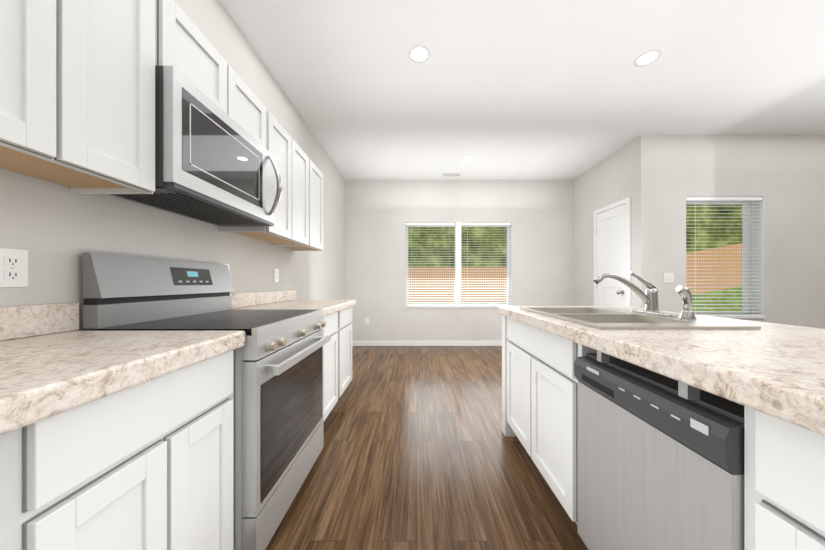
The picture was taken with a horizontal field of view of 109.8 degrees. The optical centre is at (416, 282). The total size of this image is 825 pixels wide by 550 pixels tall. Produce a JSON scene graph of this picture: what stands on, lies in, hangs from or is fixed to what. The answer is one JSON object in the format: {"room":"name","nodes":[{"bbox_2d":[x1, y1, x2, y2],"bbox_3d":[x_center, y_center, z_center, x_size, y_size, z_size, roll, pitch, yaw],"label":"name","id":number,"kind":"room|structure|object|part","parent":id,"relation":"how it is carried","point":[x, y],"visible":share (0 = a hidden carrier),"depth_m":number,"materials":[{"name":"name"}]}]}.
{"room":"kitchen","nodes":[
{"label":"kitchen","id":0,"kind":"room"},
{"bbox_2d":[0,0,344,337],"bbox_3d":[-1.306,-0.344,0.900,0.140,2.860,8.480,0,0,0],"label":"wall","id":1,"kind":"structure","parent":0,"point":[55,230],"depth_m":1.52,"materials":[{"name":"paint"}]},
{"bbox_2d":[0,248,27,286],"bbox_3d":[-1.232,-0.045,0.882,0.008,0.116,0.072,0,0,0],"label":"electrical outlet","id":2,"kind":"object","parent":1,"relation":"attached to","point":[13,267],"visible":1,"depth_m":0.89,"materials":[{"name":"white plastic"}]},
{"bbox_2d":[0,0,99,167],"bbox_3d":[-1.083,-0.715,0.643,0.302,0.750,0.355,0,0,0],"label":"upper cabinet","id":3,"kind":"object","parent":1,"relation":"attached to","point":[77,96],"depth_m":0.75,"materials":[{"name":"white wood"}]},
{"bbox_2d":[2,0,167,193],"bbox_3d":[-1.083,-0.715,0.870,0.302,0.750,0.355,0,0,0],"label":"upper cabinet","id":4,"kind":"object","parent":1,"relation":"attached to","point":[133,33],"depth_m":0.95,"materials":[{"name":"white wood"}]},
{"bbox_2d":[0,290,295,341],"bbox_3d":[-1.226,0.121,1.310,0.019,0.098,3.260,0,0,0],"label":"backsplash","id":5,"kind":"structure","parent":1,"relation":"attached to","point":[15,321],"depth_m":0.96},
{"bbox_2d":[168,0,239,124],"bbox_3d":[-1.083,-0.951,1.272,0.302,0.278,0.446,0,0,0],"label":"upper cabinet","id":6,"kind":"object","parent":1,"relation":"attached to","point":[190,52],"depth_m":1.26,"materials":[{"name":"white wood"}]},
{"bbox_2d":[110,66,281,225],"bbox_3d":[-1.018,-0.567,1.432,0.431,0.442,0.760,0,0,0],"label":"microwave","id":7,"kind":"object","parent":6,"relation":"attached to","point":[215,164],"visible":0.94,"depth_m":1.25,"materials":[{"name":"grey metal"}]},
{"bbox_2d":[240,78,271,152],"bbox_3d":[-1.083,-0.951,1.591,0.302,0.278,0.446,0,0,0],"label":"upper cabinet","id":8,"kind":"object","parent":1,"relation":"attached to","point":[255,118],"depth_m":1.68,"materials":[{"name":"white wood"}]},
{"bbox_2d":[220,115,299,239],"bbox_3d":[-1.083,-0.715,2.023,0.302,0.750,0.413,0,0,0],"label":"upper cabinet","id":9,"kind":"object","parent":1,"relation":"attached to","point":[286,151],"depth_m":2.08,"materials":[{"name":"white wood"}]},
{"bbox_2d":[274,269,278,281],"bbox_3d":[-1.232,-0.065,2.550,0.008,0.116,0.072,0,0,0],"label":"electrical outlet","id":10,"kind":"object","parent":1,"relation":"attached to","point":[276,275],"visible":1,"depth_m":2.54,"materials":[{"name":"white plastic"}]},
{"bbox_2d":[263,148,315,247],"bbox_3d":[-1.083,-0.715,2.345,0.302,0.750,0.488,0,0,0],"label":"upper cabinet","id":11,"kind":"object","parent":1,"relation":"attached to","point":[307,167],"depth_m":2.47,"materials":[{"name":"white wood"}]},
{"bbox_2d":[292,166,322,250],"bbox_3d":[-1.083,-0.715,2.677,0.302,0.750,0.467,0,0,0],"label":"upper cabinet","id":12,"kind":"object","parent":1,"relation":"attached to","point":[319,175],"depth_m":2.81,"materials":[{"name":"white wood"}]},
{"bbox_2d":[265,346,586,549],"bbox_3d":[2.632,1.146,0.900,8.016,0.120,8.480,0,0,0],"label":"floor","id":13,"kind":"structure","parent":0,"point":[420,451],"depth_m":1.67,"materials":[{"name":"wood"}]},
{"bbox_2d":[0,430,31,549],"bbox_3d":[-0.937,0.657,0.077,0.594,0.857,0.754,0,0,0],"label":"base cabinet","id":14,"kind":"object","parent":13,"relation":"on","point":[15,450],"depth_m":0.48,"materials":[{"name":"white wood"}]},
{"bbox_2d":[32,350,233,549],"bbox_3d":[-0.937,0.657,0.750,0.594,0.857,0.592,0,0,0],"label":"base cabinet","id":15,"kind":"object","parent":13,"relation":"on","point":[116,440],"depth_m":0.69,"materials":[{"name":"white wood"}]},
{"bbox_2d":[0,330,244,437],"bbox_3d":[-0.925,0.199,0.364,0.620,0.057,1.367,0,0,0],"label":"countertop","id":16,"kind":"structure","parent":15,"relation":"on","point":[44,377],"depth_m":0.65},
{"bbox_2d":[83,252,330,549],"bbox_3d":[-0.867,0.487,1.432,0.689,1.197,0.762,0,0,0],"label":"range","id":17,"kind":"object","parent":13,"relation":"on","point":[278,401],"visible":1,"depth_m":1.20,"materials":[{"name":"silver metal"}]},
{"bbox_2d":[322,314,339,421],"bbox_3d":[-0.937,0.657,2.105,0.594,0.857,0.574,0,0,0],"label":"base cabinet","id":18,"kind":"object","parent":13,"relation":"on","point":[331,350],"depth_m":2.20,"materials":[{"name":"white wood"}]},
{"bbox_2d":[236,298,355,317],"bbox_3d":[-0.925,0.199,2.378,0.620,0.057,1.123,0,0,0],"label":"countertop","id":19,"kind":"structure","parent":18,"relation":"on","point":[329,306],"depth_m":2.18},
{"bbox_2d":[340,306,351,396],"bbox_3d":[-0.937,0.657,2.656,0.594,0.857,0.528,0,0,0],"label":"base cabinet","id":20,"kind":"object","parent":13,"relation":"on","point":[345,315],"depth_m":2.65,"materials":[{"name":"white wood"}]},
{"bbox_2d":[498,271,824,549],"bbox_3d":[1.060,0.514,0.955,0.920,1.144,2.410,0,0,0],"label":"kitchen island","id":21,"kind":"object","parent":13,"relation":"on","point":[651,426],"visible":1,"depth_m":0.78,"materials":[{"name":"white"}]},
{"bbox_2d":[593,271,677,317],"bbox_3d":[1.068,0.051,1.480,0.325,0.218,0.260,0,0,0],"label":"faucet","id":22,"kind":"object","parent":21,"relation":"on","point":[650,299],"depth_m":1.47,"materials":[{"name":"silver metal"}]},
{"bbox_2d":[675,285,696,319],"bbox_3d":[1.182,0.085,1.275,0.074,0.149,0.058,0,0,0],"label":"sprayer","id":23,"kind":"object","parent":21,"relation":"on","point":[687,313],"depth_m":1.26,"materials":[{"name":"silver metal"}]},
{"bbox_2d":[345,180,572,340],"bbox_3d":[0.802,-0.344,5.070,4.076,2.860,0.140,0,0,0],"label":"wall","id":24,"kind":"structure","parent":0,"point":[538,214],"depth_m":5.00,"materials":[{"name":"paint"}]},
{"bbox_2d":[352,341,501,345],"bbox_3d":[0.732,1.044,4.992,3.936,0.085,0.016,0,0,0],"label":"baseboard","id":25,"kind":"structure","parent":24,"relation":"attached to","point":[426,343],"depth_m":4.97,"materials":[{"name":"white wood"}]},
{"bbox_2d":[405,222,511,307],"bbox_3d":[0.720,-0.309,5.055,1.840,1.470,0.150,0,0,0],"label":"window","id":26,"kind":"structure","parent":24,"relation":"in","point":[457,226],"depth_m":5.00,"materials":[{"name":"white plastic"}]},
{"bbox_2d":[406,223,510,305],"bbox_3d":[0.720,-0.317,5.035,1.816,1.442,0.056,0,0,0],"label":"window blinds","id":27,"kind":"object","parent":26,"relation":"attached to","point":[462,224],"visible":0.94,"depth_m":5.02,"materials":[{"name":"white plastic"}]},
{"bbox_2d":[220,0,824,179],"bbox_3d":[2.632,-1.834,0.900,8.016,0.120,8.480,0,0,0],"label":"ceiling","id":28,"kind":"structure","parent":0,"point":[531,89],"depth_m":2.49,"materials":[{"name":"paint"}]},
{"bbox_2d":[408,45,429,62],"bbox_3d":[0.020,-1.770,2.250,0.170,0.005,0.170,0,0,0],"label":"recessed light","id":29,"kind":"object","parent":28,"relation":"in","point":[419,54],"visible":1,"depth_m":2.25,"materials":[{"name":"white plastic"}]},
{"bbox_2d":[441,173,461,176],"bbox_3d":[0.570,-1.770,4.750,0.320,0.008,0.150,0,0,0],"label":"ceiling vent","id":30,"kind":"object","parent":28,"relation":"in","point":[451,174],"visible":1,"depth_m":4.76,"materials":[{"name":"white metal"}]},
{"bbox_2d":[461,156,472,160],"bbox_3d":[0.720,-1.770,4.140,0.170,0.005,0.170,0,0,0],"label":"recessed light","id":31,"kind":"object","parent":28,"relation":"in","point":[467,158],"visible":1,"depth_m":4.13,"materials":[{"name":"white plastic"}]},
{"bbox_2d":[634,50,660,66],"bbox_3d":[1.820,-1.770,2.290,0.170,0.005,0.170,0,0,0],"label":"recessed light","id":32,"kind":"object","parent":28,"relation":"in","point":[647,58],"visible":1,"depth_m":2.29,"materials":[{"name":"white plastic"}]},
{"bbox_2d":[573,135,652,308],"bbox_3d":[2.770,-0.344,4.245,0.140,2.860,1.510,0,0,0],"label":"wall","id":33,"kind":"structure","parent":0,"point":[626,171],"depth_m":3.86,"materials":[{"name":"paint"}]},
{"bbox_2d":[594,197,630,306],"bbox_3d":[2.656,-0.001,4.021,0.084,2.166,0.738,0,0,0],"label":"pantry door","id":34,"kind":"structure","parent":33,"relation":"in","point":[612,238],"depth_m":3.97,"materials":[{"name":"white wood"}]},
{"bbox_3d":[2.650,0.126,3.782,0.072,0.060,0.060,0,0,0],"label":"knob","id":35,"kind":"part","parent":34,"relation":"part of","materials":[{"name":"silver metal"}]},
{"bbox_2d":[653,135,824,328],"bbox_3d":[4.740,-0.344,3.590,3.800,2.860,0.200,0,0,0],"label":"wall","id":36,"kind":"structure","parent":0,"point":[784,175],"depth_m":3.49,"materials":[{"name":"paint"}]},
{"bbox_2d":[664,273,673,282],"bbox_3d":[3.030,-0.061,3.484,0.120,0.116,0.012,0,0,0],"label":"switch plate","id":37,"kind":"object","parent":36,"relation":"attached to","point":[668,277],"visible":1,"depth_m":3.48,"materials":[{"name":"white plastic"}]},
{"bbox_2d":[686,196,765,317],"bbox_3d":[3.710,-0.309,3.575,0.940,1.470,0.210,0,0,0],"label":"window","id":38,"kind":"structure","parent":36,"relation":"in","point":[760,279],"depth_m":3.60,"materials":[{"name":"white plastic"}]},
{"bbox_2d":[686,197,761,315],"bbox_3d":[3.710,-0.317,3.525,0.916,1.442,0.056,0,0,0],"label":"window blinds","id":39,"kind":"object","parent":38,"relation":"attached to","point":[722,199],"visible":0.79,"depth_m":3.50,"materials":[{"name":"white plastic"}]},
{"label":"outside","id":40,"kind":"structure","parent":0,"visible":0},
{"bbox_2d":[408,227,506,303],"bbox_3d":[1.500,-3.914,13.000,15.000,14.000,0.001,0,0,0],"label":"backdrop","id":41,"kind":"structure","parent":40,"point":[447,237],"depth_m":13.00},
{"bbox_2d":[686,204,741,310],"bbox_3d":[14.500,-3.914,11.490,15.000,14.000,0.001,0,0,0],"label":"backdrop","id":42,"kind":"structure","parent":40,"point":[716,245],"depth_m":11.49,"materials":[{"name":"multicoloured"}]}
]}

